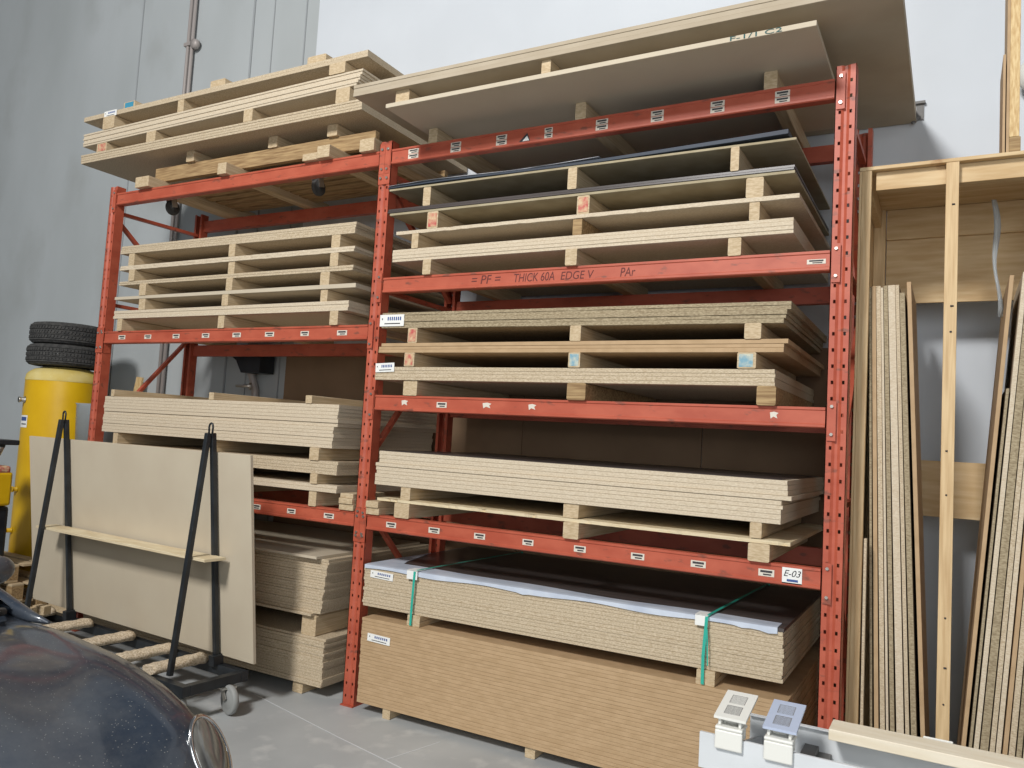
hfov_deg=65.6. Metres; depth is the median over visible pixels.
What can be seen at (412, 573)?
strap
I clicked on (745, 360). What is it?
spacer
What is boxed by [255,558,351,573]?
sheet
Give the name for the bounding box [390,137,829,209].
sheet
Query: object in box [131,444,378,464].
sheet
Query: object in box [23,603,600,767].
floor
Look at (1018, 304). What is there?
board
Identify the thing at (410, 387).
spacer
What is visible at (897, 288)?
board
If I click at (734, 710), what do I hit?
clip
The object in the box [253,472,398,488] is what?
sheet
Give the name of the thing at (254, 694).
trim
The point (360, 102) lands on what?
sheet
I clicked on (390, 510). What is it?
wooden offcut
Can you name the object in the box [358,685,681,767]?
sheet
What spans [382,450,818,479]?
sheet
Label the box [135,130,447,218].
pallet
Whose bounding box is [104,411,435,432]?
sheet
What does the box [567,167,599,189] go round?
spacer
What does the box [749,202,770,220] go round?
spacer
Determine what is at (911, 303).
board
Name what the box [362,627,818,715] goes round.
sheet
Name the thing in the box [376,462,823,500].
sheet
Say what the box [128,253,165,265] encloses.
spacer
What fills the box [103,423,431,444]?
sheet
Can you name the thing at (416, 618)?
spacer
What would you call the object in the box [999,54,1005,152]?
board
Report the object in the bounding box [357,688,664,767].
sheet
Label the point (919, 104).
wall hook
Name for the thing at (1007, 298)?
board
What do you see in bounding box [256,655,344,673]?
sheet
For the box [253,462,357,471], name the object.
sheet
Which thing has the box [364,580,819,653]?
sheet
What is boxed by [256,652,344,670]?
sheet
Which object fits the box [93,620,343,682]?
sheet
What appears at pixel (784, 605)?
board
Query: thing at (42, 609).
wooden offcut
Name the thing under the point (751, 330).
spacer
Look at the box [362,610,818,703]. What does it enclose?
sheet
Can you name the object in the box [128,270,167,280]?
spacer
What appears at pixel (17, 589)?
wooden pallet
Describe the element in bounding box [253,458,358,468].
sheet
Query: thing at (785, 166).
board
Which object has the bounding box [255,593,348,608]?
sheet
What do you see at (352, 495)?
wooden offcut
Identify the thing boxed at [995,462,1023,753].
board
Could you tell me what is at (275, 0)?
trim
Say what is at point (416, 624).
spacer
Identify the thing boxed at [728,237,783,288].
spacer
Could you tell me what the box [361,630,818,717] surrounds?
sheet
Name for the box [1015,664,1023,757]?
board
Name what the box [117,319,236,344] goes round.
spacer
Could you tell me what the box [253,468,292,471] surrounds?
spacer
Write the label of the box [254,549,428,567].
sheet
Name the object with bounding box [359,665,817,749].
sheet
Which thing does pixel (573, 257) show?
spacer
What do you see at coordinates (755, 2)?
sheet
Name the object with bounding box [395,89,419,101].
spacer
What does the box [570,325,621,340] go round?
spacer
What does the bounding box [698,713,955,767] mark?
channel
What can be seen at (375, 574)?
paper label
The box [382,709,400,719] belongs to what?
spacer
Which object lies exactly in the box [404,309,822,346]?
sheet
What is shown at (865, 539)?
board
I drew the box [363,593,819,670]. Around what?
sheet
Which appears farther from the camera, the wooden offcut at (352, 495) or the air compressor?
the air compressor
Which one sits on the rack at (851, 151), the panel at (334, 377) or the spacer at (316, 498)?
the spacer at (316, 498)
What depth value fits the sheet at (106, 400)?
5.61 m
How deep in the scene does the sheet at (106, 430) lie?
5.59 m
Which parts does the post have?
panel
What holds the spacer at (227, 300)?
on the sheet at (344, 301)
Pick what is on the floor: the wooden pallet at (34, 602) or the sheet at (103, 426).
the wooden pallet at (34, 602)
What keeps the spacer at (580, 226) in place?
on the sheet at (790, 218)
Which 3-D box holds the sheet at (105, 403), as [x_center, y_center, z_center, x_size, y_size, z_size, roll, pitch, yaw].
[-1.900,0.222,6.188,2.410,0.024,1.120,1,-5,29]
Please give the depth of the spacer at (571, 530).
4.30 m
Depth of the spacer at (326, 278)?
5.31 m
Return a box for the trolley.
[25,411,247,714]
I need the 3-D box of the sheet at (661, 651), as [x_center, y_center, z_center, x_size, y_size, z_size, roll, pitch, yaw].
[0.464,1.381,4.815,2.482,0.030,1.220,1,-5,29]
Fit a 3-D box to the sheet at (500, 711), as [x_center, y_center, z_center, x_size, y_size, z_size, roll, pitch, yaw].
[0.453,1.844,4.752,2.480,0.023,1.240,1,-5,29]
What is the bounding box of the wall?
[0,0,1023,744]
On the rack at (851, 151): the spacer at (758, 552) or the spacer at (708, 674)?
the spacer at (758, 552)
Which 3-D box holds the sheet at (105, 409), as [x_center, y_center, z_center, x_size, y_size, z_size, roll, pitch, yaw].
[-1.900,0.269,6.184,2.410,0.027,1.120,1,-5,29]
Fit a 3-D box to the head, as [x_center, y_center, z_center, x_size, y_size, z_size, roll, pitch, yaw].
[2.920,-1.724,4.421,0.170,0.200,0.170,4,-4,-16]
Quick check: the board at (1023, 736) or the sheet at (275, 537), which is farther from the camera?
the sheet at (275, 537)
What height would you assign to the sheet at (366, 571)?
0.028 m
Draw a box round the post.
[1005,0,1020,151]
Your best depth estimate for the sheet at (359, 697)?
4.33 m
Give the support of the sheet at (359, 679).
on the sheet at (628, 751)
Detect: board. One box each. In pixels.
[29,436,255,663]
[388,129,792,189]
[388,164,828,230]
[388,167,826,228]
[405,546,820,632]
[828,719,1023,767]
[860,538,866,724]
[869,287,873,727]
[872,286,879,728]
[876,286,885,729]
[881,288,889,730]
[883,286,895,731]
[888,285,904,733]
[895,285,910,734]
[899,293,920,736]
[907,282,929,737]
[957,275,1013,746]
[966,388,1008,747]
[972,272,1023,748]
[979,317,1023,750]
[988,402,1023,752]
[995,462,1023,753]
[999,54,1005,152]
[1001,520,1023,754]
[1007,587,1023,756]
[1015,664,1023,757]
[1021,736,1023,757]
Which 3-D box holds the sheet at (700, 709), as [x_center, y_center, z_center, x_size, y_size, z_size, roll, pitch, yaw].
[0.468,1.605,4.767,2.480,0.018,1.240,1,-5,29]
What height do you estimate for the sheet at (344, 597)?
0.015 m
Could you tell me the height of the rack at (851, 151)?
3.565 m
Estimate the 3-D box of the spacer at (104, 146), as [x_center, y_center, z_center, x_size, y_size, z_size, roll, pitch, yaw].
[-3.122,-1.906,7.042,0.136,0.074,1.102,1,-5,29]
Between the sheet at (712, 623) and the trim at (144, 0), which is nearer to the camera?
the sheet at (712, 623)
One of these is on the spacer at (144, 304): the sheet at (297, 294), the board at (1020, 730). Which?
the sheet at (297, 294)
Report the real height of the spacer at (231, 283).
0.089 m
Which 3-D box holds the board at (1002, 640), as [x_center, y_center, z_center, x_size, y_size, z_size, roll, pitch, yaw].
[2.363,0.767,3.788,0.199,2.445,0.620,1,-5,29]
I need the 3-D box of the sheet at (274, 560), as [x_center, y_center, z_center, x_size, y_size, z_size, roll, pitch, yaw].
[-1.968,1.207,6.122,2.435,0.015,1.120,1,-5,29]
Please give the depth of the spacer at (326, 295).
5.38 m
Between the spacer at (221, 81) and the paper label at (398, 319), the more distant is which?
the spacer at (221, 81)
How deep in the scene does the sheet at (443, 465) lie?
4.21 m
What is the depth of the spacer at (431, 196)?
4.96 m
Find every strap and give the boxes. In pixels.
[407,551,522,625]
[695,583,769,684]
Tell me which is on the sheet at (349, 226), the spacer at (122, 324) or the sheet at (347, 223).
the sheet at (347, 223)
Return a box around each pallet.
[1,575,32,600]
[3,551,31,583]
[3,589,47,606]
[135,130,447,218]
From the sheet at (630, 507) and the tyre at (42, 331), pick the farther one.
the tyre at (42, 331)
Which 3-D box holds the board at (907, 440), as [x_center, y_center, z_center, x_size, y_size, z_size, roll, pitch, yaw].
[2.003,0.783,3.982,0.127,2.399,0.620,1,-5,29]
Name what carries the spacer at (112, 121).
on the sheet at (362, 69)
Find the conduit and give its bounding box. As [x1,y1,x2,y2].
[156,0,199,393]
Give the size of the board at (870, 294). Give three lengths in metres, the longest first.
2.435 x 0.620 x 0.016 m
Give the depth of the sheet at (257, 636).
5.11 m
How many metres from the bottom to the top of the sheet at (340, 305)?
0.019 m
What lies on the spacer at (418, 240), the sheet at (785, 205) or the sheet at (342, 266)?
the sheet at (785, 205)
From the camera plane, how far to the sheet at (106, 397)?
5.61 m
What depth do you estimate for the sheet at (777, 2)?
4.12 m
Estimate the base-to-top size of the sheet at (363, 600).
0.026 m
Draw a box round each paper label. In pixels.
[104,109,116,116]
[367,633,389,645]
[370,570,392,581]
[375,363,393,371]
[380,314,403,326]
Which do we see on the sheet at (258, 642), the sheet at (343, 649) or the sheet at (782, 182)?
the sheet at (343, 649)
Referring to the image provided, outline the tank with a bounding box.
[6,367,93,602]
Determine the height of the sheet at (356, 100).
0.016 m
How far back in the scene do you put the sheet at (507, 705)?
4.23 m
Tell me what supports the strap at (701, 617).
attached to the board at (784, 605)
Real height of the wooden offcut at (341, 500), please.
0.036 m
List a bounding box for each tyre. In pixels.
[25,343,95,370]
[29,321,97,347]
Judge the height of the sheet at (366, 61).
0.027 m
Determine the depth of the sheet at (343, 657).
5.10 m
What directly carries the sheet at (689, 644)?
on the sheet at (798, 646)
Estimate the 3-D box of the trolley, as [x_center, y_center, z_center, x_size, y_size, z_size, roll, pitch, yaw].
[-2.561,1.053,5.211,2.347,1.716,0.450,1,-5,33]
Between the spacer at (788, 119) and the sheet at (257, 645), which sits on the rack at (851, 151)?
the spacer at (788, 119)
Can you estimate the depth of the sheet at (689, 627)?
4.14 m
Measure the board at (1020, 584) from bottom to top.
2.445 m
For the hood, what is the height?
0.210 m
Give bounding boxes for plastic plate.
[923,736,952,743]
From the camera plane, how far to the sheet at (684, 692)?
4.18 m
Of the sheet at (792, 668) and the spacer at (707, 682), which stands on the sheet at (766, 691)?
the spacer at (707, 682)
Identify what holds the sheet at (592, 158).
on the board at (780, 134)
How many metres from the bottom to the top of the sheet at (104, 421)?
0.028 m
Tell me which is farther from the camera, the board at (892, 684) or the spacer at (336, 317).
the spacer at (336, 317)
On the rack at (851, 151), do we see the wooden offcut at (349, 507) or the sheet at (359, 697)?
the wooden offcut at (349, 507)
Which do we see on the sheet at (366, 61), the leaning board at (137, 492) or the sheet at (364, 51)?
the sheet at (364, 51)
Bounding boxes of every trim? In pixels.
[108,0,144,395]
[222,0,255,392]
[243,0,275,394]
[254,694,339,737]
[267,0,307,520]
[340,738,384,759]
[385,742,438,759]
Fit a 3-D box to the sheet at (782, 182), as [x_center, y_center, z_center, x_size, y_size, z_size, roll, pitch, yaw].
[0.593,-1.000,4.984,2.459,0.020,1.220,1,-5,29]
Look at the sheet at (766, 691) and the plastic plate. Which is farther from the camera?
the sheet at (766, 691)
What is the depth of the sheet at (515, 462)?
4.22 m
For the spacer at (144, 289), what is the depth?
6.21 m
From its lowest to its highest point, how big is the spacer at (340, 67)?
0.076 m
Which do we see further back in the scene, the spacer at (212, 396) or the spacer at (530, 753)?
the spacer at (212, 396)
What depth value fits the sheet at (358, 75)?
5.81 m
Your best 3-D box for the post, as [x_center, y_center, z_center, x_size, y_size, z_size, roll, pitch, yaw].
[2.397,-1.840,3.799,0.057,1.599,0.250,1,-5,29]
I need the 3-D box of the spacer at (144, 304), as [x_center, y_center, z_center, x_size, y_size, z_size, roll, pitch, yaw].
[-2.591,-0.568,6.676,0.080,0.086,1.160,1,-5,29]
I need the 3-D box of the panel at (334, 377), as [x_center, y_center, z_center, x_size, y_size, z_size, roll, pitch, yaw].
[-1.017,0.901,6.429,2.430,2.360,0.015,1,-5,29]
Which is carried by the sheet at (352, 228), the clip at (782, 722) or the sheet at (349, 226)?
the sheet at (349, 226)
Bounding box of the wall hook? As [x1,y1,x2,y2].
[911,100,925,123]
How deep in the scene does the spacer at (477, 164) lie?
5.32 m
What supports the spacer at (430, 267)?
on the rack at (851, 151)
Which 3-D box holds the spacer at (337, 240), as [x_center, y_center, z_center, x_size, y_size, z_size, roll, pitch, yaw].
[-0.886,-0.894,5.761,0.079,0.084,1.160,1,-5,29]
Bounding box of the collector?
[233,343,274,396]
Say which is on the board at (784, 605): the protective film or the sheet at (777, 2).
the protective film
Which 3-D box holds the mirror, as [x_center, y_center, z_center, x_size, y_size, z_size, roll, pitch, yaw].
[-2.347,0.844,3.557,0.141,0.136,0.266,1,-5,29]
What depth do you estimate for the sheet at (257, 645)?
5.11 m
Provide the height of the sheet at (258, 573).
0.015 m
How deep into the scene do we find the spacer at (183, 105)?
6.12 m
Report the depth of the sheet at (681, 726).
4.22 m
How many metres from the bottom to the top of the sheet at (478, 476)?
0.028 m
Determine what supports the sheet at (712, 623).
on the sheet at (366, 571)
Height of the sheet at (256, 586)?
0.019 m
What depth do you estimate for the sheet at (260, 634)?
5.12 m
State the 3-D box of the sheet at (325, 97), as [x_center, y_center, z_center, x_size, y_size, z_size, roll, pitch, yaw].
[-2.006,-1.936,6.537,2.955,0.043,1.295,1,-5,29]
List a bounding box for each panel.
[273,357,524,551]
[516,396,703,575]
[697,348,853,718]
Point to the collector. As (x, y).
(252, 366)
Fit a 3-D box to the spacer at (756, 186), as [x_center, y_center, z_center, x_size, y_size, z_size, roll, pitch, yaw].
[1.482,-0.925,4.451,0.091,0.102,1.160,1,-5,29]
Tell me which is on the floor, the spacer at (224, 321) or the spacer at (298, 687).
the spacer at (298, 687)
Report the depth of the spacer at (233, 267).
5.76 m
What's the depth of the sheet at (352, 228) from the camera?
5.60 m
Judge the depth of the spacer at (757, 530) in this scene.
3.88 m
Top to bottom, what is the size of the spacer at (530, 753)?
0.056 m
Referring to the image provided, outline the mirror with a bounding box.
[0,556,14,583]
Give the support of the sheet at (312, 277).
on the spacer at (231, 283)
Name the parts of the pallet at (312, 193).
long rail, long rail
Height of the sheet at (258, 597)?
0.016 m
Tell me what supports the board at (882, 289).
in the rack at (938, 215)
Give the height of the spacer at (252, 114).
0.091 m
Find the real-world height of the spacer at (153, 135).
0.081 m
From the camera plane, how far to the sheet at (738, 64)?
4.38 m
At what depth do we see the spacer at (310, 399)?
5.39 m
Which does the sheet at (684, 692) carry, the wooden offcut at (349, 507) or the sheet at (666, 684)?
the sheet at (666, 684)
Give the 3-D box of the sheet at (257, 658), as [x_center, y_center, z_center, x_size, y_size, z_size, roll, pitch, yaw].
[-1.988,1.854,6.061,2.445,0.016,1.120,1,-5,29]
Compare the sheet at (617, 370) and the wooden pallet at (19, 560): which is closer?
the sheet at (617, 370)
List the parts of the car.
cowl trim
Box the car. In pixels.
[0,556,232,767]
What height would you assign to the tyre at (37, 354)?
0.200 m
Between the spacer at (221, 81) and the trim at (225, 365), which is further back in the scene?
the trim at (225, 365)
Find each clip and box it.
[714,690,757,753]
[763,699,805,764]
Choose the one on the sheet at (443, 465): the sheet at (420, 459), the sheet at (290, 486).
the sheet at (420, 459)
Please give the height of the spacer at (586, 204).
0.104 m
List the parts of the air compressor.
control panel, carry handle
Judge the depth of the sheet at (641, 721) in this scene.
4.23 m
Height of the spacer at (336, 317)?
0.092 m
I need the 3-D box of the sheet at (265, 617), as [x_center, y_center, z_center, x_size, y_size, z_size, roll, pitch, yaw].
[-1.967,1.646,6.081,2.445,0.015,1.120,1,-5,29]
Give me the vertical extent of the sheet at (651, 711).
0.018 m
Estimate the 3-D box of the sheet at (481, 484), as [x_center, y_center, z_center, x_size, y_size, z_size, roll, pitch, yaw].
[0.504,0.637,4.865,2.420,0.028,1.220,1,-5,29]
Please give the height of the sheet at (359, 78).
0.044 m
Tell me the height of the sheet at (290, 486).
0.025 m
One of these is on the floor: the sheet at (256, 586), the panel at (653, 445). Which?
the panel at (653, 445)
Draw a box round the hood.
[233,357,274,374]
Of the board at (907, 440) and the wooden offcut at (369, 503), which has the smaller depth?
the board at (907, 440)
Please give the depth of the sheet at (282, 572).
5.18 m
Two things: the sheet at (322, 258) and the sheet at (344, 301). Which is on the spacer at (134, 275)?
the sheet at (322, 258)
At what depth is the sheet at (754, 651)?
4.16 m
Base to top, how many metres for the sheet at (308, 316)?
0.025 m
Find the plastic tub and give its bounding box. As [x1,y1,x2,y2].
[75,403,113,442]
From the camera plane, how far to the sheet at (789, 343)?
4.26 m
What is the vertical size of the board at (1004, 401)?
1.945 m
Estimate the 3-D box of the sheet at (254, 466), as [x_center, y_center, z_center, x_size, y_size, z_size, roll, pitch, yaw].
[-1.911,0.604,6.154,2.430,0.022,1.120,1,-5,29]
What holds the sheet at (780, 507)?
on the sheet at (481, 484)
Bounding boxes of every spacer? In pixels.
[96,142,120,151]
[102,115,132,129]
[111,389,208,399]
[113,432,203,445]
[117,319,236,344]
[124,100,141,107]
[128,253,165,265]
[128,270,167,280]
[138,299,188,309]
[139,284,185,295]
[146,131,169,141]
[177,99,199,112]
[186,150,213,162]
[209,392,308,403]
[209,440,309,452]
[210,78,230,87]
[217,315,333,343]
[221,294,267,305]
[226,278,269,290]
[228,244,266,256]
[228,262,266,273]
[243,108,267,121]
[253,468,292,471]
[254,485,298,491]
[268,136,304,163]
[292,681,317,693]
[301,606,387,636]
[305,395,362,406]
[307,53,331,63]
[308,490,400,506]
[309,447,405,460]
[310,473,357,483]
[320,272,370,286]
[320,289,405,312]
[327,123,361,153]
[329,61,357,75]
[329,311,407,341]
[330,253,405,276]
[331,235,392,256]
[335,87,355,103]
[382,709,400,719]
[394,502,476,518]
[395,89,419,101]
[400,487,485,500]
[403,380,508,398]
[404,353,480,366]
[407,328,470,342]
[407,614,430,621]
[407,618,440,626]
[411,233,445,248]
[422,259,520,299]
[423,187,457,205]
[427,211,464,228]
[428,128,501,173]
[525,747,543,758]
[541,59,560,73]
[563,503,634,518]
[563,521,628,539]
[565,248,647,294]
[566,383,655,402]
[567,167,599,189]
[568,352,630,367]
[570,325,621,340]
[572,218,603,234]
[575,102,637,155]
[577,195,609,213]
[696,668,721,679]
[696,673,727,686]
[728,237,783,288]
[730,146,753,171]
[737,352,795,379]
[744,323,780,338]
[746,177,774,197]
[748,538,807,562]
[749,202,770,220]
[750,518,800,538]
[756,386,812,406]
[764,70,810,147]
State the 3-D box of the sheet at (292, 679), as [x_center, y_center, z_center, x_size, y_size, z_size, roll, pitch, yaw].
[-1.995,1.926,6.054,2.445,0.016,1.120,1,-5,29]
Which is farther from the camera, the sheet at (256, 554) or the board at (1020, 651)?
the sheet at (256, 554)
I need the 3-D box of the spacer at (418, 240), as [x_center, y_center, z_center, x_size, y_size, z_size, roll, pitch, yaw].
[-0.324,-0.838,5.440,0.055,0.093,1.160,1,-5,29]
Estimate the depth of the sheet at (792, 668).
4.15 m
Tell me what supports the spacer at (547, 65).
on the sheet at (738, 64)
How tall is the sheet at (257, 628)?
0.017 m
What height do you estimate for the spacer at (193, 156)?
0.084 m
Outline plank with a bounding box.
[130,377,143,415]
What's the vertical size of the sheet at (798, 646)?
0.027 m
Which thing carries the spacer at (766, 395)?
on the rack at (851, 151)
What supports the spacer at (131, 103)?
on the sheet at (364, 51)
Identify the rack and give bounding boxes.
[71,63,873,728]
[845,150,1023,740]
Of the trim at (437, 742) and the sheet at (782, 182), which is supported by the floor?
the trim at (437, 742)
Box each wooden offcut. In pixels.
[32,604,51,614]
[339,497,376,504]
[339,503,355,510]
[340,492,384,498]
[366,500,395,507]
[366,507,393,514]
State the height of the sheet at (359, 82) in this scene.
0.045 m
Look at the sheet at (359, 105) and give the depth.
5.72 m
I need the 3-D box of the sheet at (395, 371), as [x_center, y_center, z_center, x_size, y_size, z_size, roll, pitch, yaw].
[0.499,-0.004,4.938,2.427,0.018,1.220,1,-5,29]
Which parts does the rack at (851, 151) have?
upright post, connector plate, connector plate, upright post, foot plate, connector plate, connector plate, connector plate, connector plate, upright post, connector plate, connector plate, connector plate, upright post, connector plate, connector plate, connector plate, upright post, connector plate, upright post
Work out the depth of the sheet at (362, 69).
5.78 m
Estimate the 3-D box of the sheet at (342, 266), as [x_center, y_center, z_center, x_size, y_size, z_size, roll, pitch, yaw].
[-1.783,-0.732,6.278,2.400,0.017,1.220,1,-5,29]
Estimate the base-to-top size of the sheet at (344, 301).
0.024 m
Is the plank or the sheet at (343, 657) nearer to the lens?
the sheet at (343, 657)
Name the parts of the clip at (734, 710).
grille plate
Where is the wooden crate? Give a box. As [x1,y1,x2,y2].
[48,603,65,613]
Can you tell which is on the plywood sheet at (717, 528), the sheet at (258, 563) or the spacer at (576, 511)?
the spacer at (576, 511)
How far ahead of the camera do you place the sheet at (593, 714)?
4.23 m
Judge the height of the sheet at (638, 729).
0.018 m
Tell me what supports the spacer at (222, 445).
on the sheet at (294, 457)
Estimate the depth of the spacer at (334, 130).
5.49 m
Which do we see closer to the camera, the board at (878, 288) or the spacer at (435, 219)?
the board at (878, 288)
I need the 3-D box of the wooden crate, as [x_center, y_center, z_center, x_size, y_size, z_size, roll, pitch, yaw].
[-3.594,1.284,6.780,0.440,1.359,0.350,1,-5,29]
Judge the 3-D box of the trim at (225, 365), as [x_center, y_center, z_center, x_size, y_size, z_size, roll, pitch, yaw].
[-2.586,-2.194,7.634,0.020,8.480,0.020,1,-5,29]
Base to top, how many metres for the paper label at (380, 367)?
0.062 m
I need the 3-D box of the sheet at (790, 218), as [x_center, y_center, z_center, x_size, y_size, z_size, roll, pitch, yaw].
[0.600,-0.763,4.960,2.418,0.017,1.220,1,-5,29]
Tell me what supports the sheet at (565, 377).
on the sheet at (673, 390)
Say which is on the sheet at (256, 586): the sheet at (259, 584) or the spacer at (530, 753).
the sheet at (259, 584)
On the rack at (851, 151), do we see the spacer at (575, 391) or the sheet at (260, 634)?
the spacer at (575, 391)
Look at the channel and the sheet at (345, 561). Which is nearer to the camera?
the channel
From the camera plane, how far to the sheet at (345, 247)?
5.60 m
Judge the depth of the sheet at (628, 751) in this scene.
4.22 m
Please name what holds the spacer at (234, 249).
on the sheet at (345, 247)
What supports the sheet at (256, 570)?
on the sheet at (258, 573)
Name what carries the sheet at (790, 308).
on the sheet at (773, 311)
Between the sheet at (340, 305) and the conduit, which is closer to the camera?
the sheet at (340, 305)
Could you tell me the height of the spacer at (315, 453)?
0.082 m
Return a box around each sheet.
[81,99,359,157]
[81,101,466,167]
[81,104,466,169]
[81,107,466,183]
[83,74,371,140]
[83,80,363,144]
[83,83,358,151]
[83,614,344,675]
[83,615,344,679]
[84,50,403,119]
[84,53,399,128]
[84,68,379,136]
[84,71,376,138]
[84,77,367,142]
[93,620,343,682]
[95,623,343,685]
[102,425,430,447]
[102,429,431,450]
[103,414,432,435]
[103,417,431,438]
[103,420,432,441]
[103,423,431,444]
[104,402,436,422]
[104,405,435,425]
[104,408,435,429]
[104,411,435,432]
[105,396,436,416]
[105,399,436,419]
[113,307,368,328]
[114,300,393,313]
[114,304,369,315]
[115,283,439,311]
[119,265,442,296]
[119,268,443,303]
[120,246,392,268]
[120,249,422,277]
[121,225,411,249]
[121,227,408,251]
[121,230,402,261]
[122,222,410,248]
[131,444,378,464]
[157,642,343,687]
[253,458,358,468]
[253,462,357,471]
[253,464,357,475]
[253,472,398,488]
[253,481,400,492]
[254,519,419,559]
[254,543,428,562]
[254,547,428,564]
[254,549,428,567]
[255,552,427,570]
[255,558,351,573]
[255,562,350,576]
[255,564,350,578]
[255,566,350,580]
[255,569,350,583]
[255,572,350,586]
[255,574,350,589]
[255,577,349,592]
[255,580,349,594]
[255,582,349,597]
[255,585,349,600]
[255,588,349,603]
[255,590,349,605]
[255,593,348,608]
[255,596,348,611]
[255,598,348,613]
[255,601,318,615]
[255,605,346,641]
[256,626,346,644]
[256,630,346,647]
[256,632,345,650]
[256,635,345,653]
[256,638,345,656]
[256,641,345,658]
[256,643,345,662]
[256,647,344,665]
[256,649,344,667]
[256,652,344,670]
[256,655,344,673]
[353,0,915,141]
[354,0,915,108]
[354,0,915,110]
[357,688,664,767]
[357,692,646,767]
[357,695,629,767]
[357,698,616,767]
[358,674,816,762]
[358,678,816,767]
[358,681,700,767]
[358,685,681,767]
[359,661,817,745]
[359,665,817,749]
[359,667,816,754]
[359,671,816,757]
[360,640,817,730]
[360,648,817,738]
[360,651,817,739]
[360,654,817,736]
[360,658,817,741]
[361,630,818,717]
[361,634,817,721]
[361,637,817,725]
[361,644,817,735]
[362,599,819,679]
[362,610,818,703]
[362,620,818,707]
[362,623,818,711]
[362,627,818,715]
[363,586,819,662]
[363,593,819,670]
[363,596,819,675]
[363,602,819,683]
[364,568,820,636]
[364,573,820,644]
[364,576,819,648]
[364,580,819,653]
[364,590,819,666]
[365,570,820,639]
[365,583,819,658]
[375,367,813,392]
[375,373,812,399]
[375,377,813,402]
[375,473,818,514]
[375,477,818,519]
[375,481,818,524]
[376,370,813,396]
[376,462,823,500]
[376,466,818,504]
[377,470,819,509]
[377,495,822,546]
[378,347,820,376]
[379,344,820,372]
[379,451,823,484]
[379,454,823,490]
[379,458,823,495]
[381,318,820,353]
[381,339,823,369]
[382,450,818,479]
[383,301,826,339]
[386,20,834,170]
[388,156,601,186]
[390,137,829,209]
[390,170,828,235]
[392,221,827,275]
[392,225,827,278]
[392,229,827,295]
[393,217,814,252]
[396,193,830,250]
[404,305,826,342]
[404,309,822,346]
[404,314,822,349]
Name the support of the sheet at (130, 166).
on the spacer at (193, 156)
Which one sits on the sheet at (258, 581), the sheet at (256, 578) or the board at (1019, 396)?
the sheet at (256, 578)
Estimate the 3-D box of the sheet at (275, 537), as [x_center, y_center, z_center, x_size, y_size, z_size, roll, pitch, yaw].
[-2.031,1.133,6.112,2.435,0.016,1.120,1,-5,29]
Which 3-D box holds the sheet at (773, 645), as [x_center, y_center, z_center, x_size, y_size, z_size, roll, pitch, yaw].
[0.466,1.262,4.826,2.482,0.029,1.220,1,-5,29]
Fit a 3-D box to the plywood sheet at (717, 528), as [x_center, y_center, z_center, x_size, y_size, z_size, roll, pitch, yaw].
[0.527,0.783,4.835,2.441,0.023,1.232,1,-5,29]
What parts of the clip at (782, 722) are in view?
grille plate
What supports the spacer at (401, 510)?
on the rack at (851, 151)
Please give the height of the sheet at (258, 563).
0.016 m
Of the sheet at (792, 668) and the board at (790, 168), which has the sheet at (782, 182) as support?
the board at (790, 168)
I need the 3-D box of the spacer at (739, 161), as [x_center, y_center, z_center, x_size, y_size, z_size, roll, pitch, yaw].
[1.399,-1.081,4.505,0.048,0.124,1.160,1,-5,29]
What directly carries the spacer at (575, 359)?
on the sheet at (617, 370)
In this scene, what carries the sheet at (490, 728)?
on the sheet at (359, 697)
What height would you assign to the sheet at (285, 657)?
0.015 m
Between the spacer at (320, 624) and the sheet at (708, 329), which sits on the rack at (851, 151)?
the sheet at (708, 329)
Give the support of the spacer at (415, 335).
on the sheet at (789, 343)
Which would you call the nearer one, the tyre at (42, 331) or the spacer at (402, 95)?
the spacer at (402, 95)
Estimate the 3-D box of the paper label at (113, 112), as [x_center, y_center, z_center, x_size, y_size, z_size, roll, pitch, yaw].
[-3.299,-2.222,6.529,0.161,0.050,0.002,1,-5,29]
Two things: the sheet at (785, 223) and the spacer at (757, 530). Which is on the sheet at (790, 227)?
the sheet at (785, 223)
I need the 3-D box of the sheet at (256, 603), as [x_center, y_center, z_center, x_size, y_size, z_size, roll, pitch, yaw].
[-2.068,1.497,6.119,2.435,0.015,1.120,1,-5,29]
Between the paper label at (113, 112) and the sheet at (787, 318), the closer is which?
the sheet at (787, 318)
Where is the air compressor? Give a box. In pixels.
[0,439,19,587]
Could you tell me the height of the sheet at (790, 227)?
0.020 m
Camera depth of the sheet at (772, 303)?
4.26 m
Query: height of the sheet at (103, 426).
0.030 m
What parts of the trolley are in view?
leg, leg, plywood strip, frame, leg, leg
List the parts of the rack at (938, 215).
panel, rail, panel, rail, rail, plastic strip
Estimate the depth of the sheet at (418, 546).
5.33 m
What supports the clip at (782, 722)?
attached to the channel
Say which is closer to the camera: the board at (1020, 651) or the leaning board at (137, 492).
the board at (1020, 651)
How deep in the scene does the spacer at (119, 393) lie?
6.49 m
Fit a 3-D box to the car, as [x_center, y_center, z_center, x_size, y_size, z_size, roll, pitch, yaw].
[-3.079,1.050,2.949,4.350,1.349,2.022,1,-5,29]
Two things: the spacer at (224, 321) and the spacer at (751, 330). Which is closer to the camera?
the spacer at (751, 330)
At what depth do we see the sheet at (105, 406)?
5.62 m
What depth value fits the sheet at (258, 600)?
5.17 m
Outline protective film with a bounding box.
[365,553,781,633]
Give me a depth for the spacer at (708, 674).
3.84 m
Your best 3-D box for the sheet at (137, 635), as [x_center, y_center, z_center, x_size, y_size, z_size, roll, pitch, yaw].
[-1.988,1.909,6.051,2.445,0.016,1.120,1,-5,29]
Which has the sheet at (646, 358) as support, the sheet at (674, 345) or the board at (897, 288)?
the sheet at (674, 345)
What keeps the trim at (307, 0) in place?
attached to the wall
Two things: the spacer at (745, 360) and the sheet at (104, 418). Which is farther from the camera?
the sheet at (104, 418)

